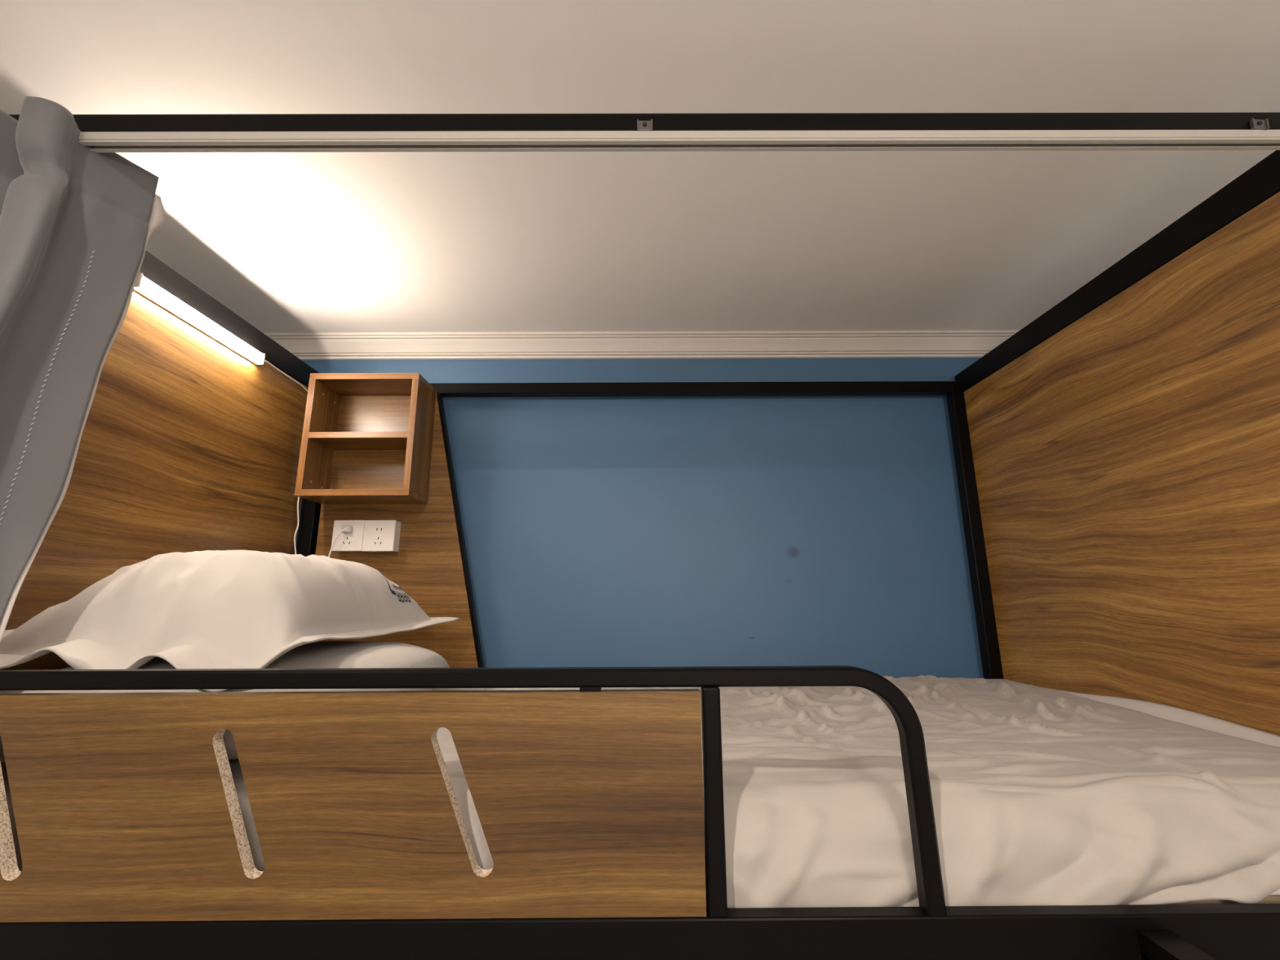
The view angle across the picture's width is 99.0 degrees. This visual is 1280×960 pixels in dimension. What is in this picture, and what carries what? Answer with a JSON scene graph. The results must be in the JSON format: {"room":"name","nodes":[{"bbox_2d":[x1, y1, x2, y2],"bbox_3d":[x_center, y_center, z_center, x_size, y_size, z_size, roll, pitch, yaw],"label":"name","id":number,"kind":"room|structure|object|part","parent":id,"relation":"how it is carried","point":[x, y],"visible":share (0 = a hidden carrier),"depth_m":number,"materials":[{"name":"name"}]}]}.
{"room":"dormitory","nodes":[
{"label":"dormitory","id":0,"kind":"room"},
{"bbox_2d":[295,357,983,678],"bbox_3d":[-0.003,0.807,1.549,4.600,2.580,0.050,0,-12,0],"label":"wall","id":1,"kind":"structure","parent":0,"point":[687,531],"depth_m":1.67,"materials":[{"name":"blue paint"}]},
{"bbox_2d":[263,330,1018,359],"bbox_3d":[-0.010,-0.433,1.761,4.600,0.064,0.062,0,-12,0],"label":"trim","id":2,"kind":"structure","parent":1,"relation":"attached to","point":[845,344],"depth_m":1.76,"materials":[{"name":"white paint"}]},
{"bbox_2d":[0,0,1279,333],"bbox_3d":[-0.005,-0.814,0.259,4.700,0.040,3.260,0,-12,0],"label":"ceiling","id":3,"kind":"structure","parent":0,"point":[660,241],"depth_m":1.06,"materials":[{"name":"paint"}]},
{"bbox_3d":[0.009,1.747,-0.298,4.600,0.040,3.160,0,-12,0],"label":"floor","id":4,"kind":"structure","parent":0,"visible":0},
{"bbox_2d":[0,112,1279,959],"bbox_3d":[0.013,0.722,0.830,2.080,2.442,1.340,0,-12,0],"label":"bunk bed","id":5,"kind":"object","parent":4,"relation":"on","point":[1117,455],"visible":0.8,"depth_m":0.60,"materials":[{"name":"black powder-coated metal"},{"name":"walnut wood laminate"}]},
{"bbox_3d":[-0.999,0.144,1.117,0.016,1.044,0.914,0,-12,0],"label":"panel","id":6,"kind":"part","parent":5,"relation":"part of","materials":[{"name":"brown wood"}]},
{"bbox_3d":[-1.014,-0.396,1.256,0.040,0.066,0.974,0,-12,0],"label":"rail","id":7,"kind":"part","parent":5,"relation":"part of","materials":[{"name":"black"}]},
{"bbox_2d":[133,272,352,557],"bbox_3d":[-0.902,-0.041,1.300,0.179,0.610,0.616,0,-12,0],"label":"lamp","id":8,"kind":"object","parent":5,"relation":"attached to","point":[144,286],"visible":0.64,"depth_m":1.22,"materials":[{"name":"white plastic"}]},
{"bbox_2d":[135,275,263,363],"bbox_3d":[-0.980,-0.352,1.238,0.017,0.026,0.354,0,-12,0],"label":"diffuser","id":9,"kind":"object","parent":8,"relation":"attached to","point":[145,287],"depth_m":1.20,"materials":[{"name":"white plastic"}]},
{"bbox_3d":[-0.967,0.881,1.450,0.042,2.406,0.048,0,-12,0],"label":"corner post","id":10,"kind":"part","parent":5,"relation":"part of","materials":[{"name":"black metal"}]},
{"bbox_2d":[331,520,364,551],"bbox_3d":[-0.827,0.161,1.564,0.086,0.088,0.041,0,-12,0],"label":"wall socket","id":11,"kind":"object","parent":5,"relation":"attached to","point":[344,542],"visible":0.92,"depth_m":1.54,"materials":[{"name":"white plastic"}]},
{"bbox_3d":[-0.460,0.339,0.578,1.052,0.214,0.016,0,-12,0],"label":"guard panel","id":12,"kind":"part","parent":5,"relation":"part of","materials":[{"name":"brown wood"}]},
{"bbox_2d":[294,373,436,504],"bbox_3d":[-0.778,-0.116,1.575,0.308,0.352,0.136,0,-12,0],"label":"wall shelf","id":13,"kind":"object","parent":5,"relation":"attached to","point":[367,437],"visible":1,"depth_m":1.59,"materials":[{"name":"brown wood"}]},
{"bbox_3d":[-0.923,-0.115,1.575,0.018,0.317,0.135,0,-12,0],"label":"panel","id":14,"kind":"part","parent":13,"relation":"part of","materials":[{"name":"brown wood"}]},
{"bbox_3d":[-0.778,-0.111,1.572,0.272,0.016,0.128,0,-12,0],"label":"divider shelf","id":15,"kind":"part","parent":13,"relation":"part of","materials":[{"name":"brown wood"}]},
{"bbox_3d":[-0.777,0.047,1.540,0.308,0.018,0.135,0,-12,0],"label":"panel","id":16,"kind":"part","parent":13,"relation":"part of","materials":[{"name":"brown wood"}]},
{"bbox_3d":[-0.778,-0.102,1.638,0.273,0.317,0.005,0,-12,0],"label":"panel","id":17,"kind":"part","parent":13,"relation":"part of","materials":[{"name":"brown wood"}]},
{"bbox_3d":[-0.779,-0.280,1.611,0.308,0.018,0.135,0,-12,0],"label":"panel","id":18,"kind":"part","parent":13,"relation":"part of","materials":[{"name":"brown wood"}]},
{"bbox_3d":[-0.633,-0.117,1.576,0.018,0.317,0.135,0,-12,0],"label":"panel","id":19,"kind":"part","parent":13,"relation":"part of","materials":[{"name":"brown wood"}]},
{"bbox_2d":[361,520,400,551],"bbox_3d":[-0.739,0.161,1.564,0.088,0.088,0.041,0,-12,0],"label":"wall socket","id":20,"kind":"object","parent":5,"relation":"attached to","point":[379,535],"visible":1,"depth_m":1.55,"materials":[{"name":"white plastic"}]},
{"bbox_3d":[-0.340,0.327,0.582,1.298,0.240,0.022,0,-12,0],"label":"guard rail","id":21,"kind":"part","parent":5,"relation":"part of","materials":[{"name":"black metal"}]},
{"bbox_3d":[0.014,0.489,0.547,2.080,0.096,0.020,0,-12,0],"label":"rail","id":22,"kind":"part","parent":5,"relation":"part of","materials":[{"name":"black metal"}]},
{"bbox_2d":[0,686,1279,871],"bbox_3d":[0.013,0.498,1.063,1.994,0.111,0.877,0,-12,0],"label":"mattress","id":23,"kind":"object","parent":5,"relation":"on","point":[1162,711],"visible":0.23,"depth_m":0.89,"materials":[{"name":"white fabric"}]},
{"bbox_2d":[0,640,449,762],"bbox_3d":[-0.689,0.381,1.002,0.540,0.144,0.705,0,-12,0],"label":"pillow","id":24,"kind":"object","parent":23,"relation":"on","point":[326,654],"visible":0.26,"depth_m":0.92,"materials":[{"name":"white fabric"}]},
{"bbox_2d":[0,550,460,692],"bbox_3d":[-0.711,0.248,1.078,0.530,0.209,0.734,0,-12,0],"label":"pillow","id":25,"kind":"object","parent":24,"relation":"on","point":[206,609],"visible":0.96,"depth_m":0.82,"materials":[{"name":"white fabric"}]},
{"bbox_2d":[436,674,1279,908],"bbox_3d":[0.304,0.493,1.033,1.398,0.145,0.934,0,-12,0],"label":"duvet","id":26,"kind":"object","parent":23,"relation":"on","point":[1041,796],"visible":0.53,"depth_m":0.63,"materials":[{"name":"white fabric"}]},
{"bbox_3d":[0.008,-0.489,0.766,2.080,0.030,0.030,0,-12,0],"label":"rail","id":27,"kind":"part","parent":5,"relation":"part of","materials":[{"name":"black metal"}]},
{"bbox_2d":[78,117,1279,152],"bbox_3d":[0.008,-0.476,0.754,1.992,0.032,0.022,0,-12,0],"label":"track","id":28,"kind":"object","parent":5,"relation":"attached to","point":[1259,137],"visible":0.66,"depth_m":0.75,"materials":[{"name":"white metal"}]},
{"bbox_2d":[0,96,164,642],"bbox_3d":[-0.877,-0.068,0.657,0.341,0.831,0.147,2,-12,-9],"label":"curtain","id":29,"kind":"object","parent":28,"relation":"hanging from","point":[77,223],"visible":1,"depth_m":0.71,"materials":[{"name":"grey fabric"}]},
{"bbox_3d":[0.008,-0.284,1.712,1.922,0.035,0.035,0,-12,0],"label":"rail","id":30,"kind":"part","parent":5,"relation":"part of","materials":[{"name":"black metal"}]},
{"bbox_3d":[0.078,0.335,0.582,0.019,0.219,0.022,0,-12,0],"label":"guard post","id":31,"kind":"part","parent":5,"relation":"part of","materials":[{"name":"black metal"}]},
{"bbox_3d":[0.994,0.872,1.465,0.036,2.408,0.036,0,-12,0],"label":"corner post","id":32,"kind":"part","parent":5,"relation":"part of","materials":[{"name":"black metal"}]},
{"bbox_3d":[1.026,-0.403,1.265,0.040,0.066,0.974,0,-12,0],"label":"rail","id":33,"kind":"part","parent":5,"relation":"part of","materials":[{"name":"black"}]},
{"bbox_3d":[1.017,0.141,1.149,0.016,1.042,0.961,0,-12,0],"label":"panel","id":34,"kind":"part","parent":5,"relation":"part of","materials":[{"name":"brown wood"}]}
]}

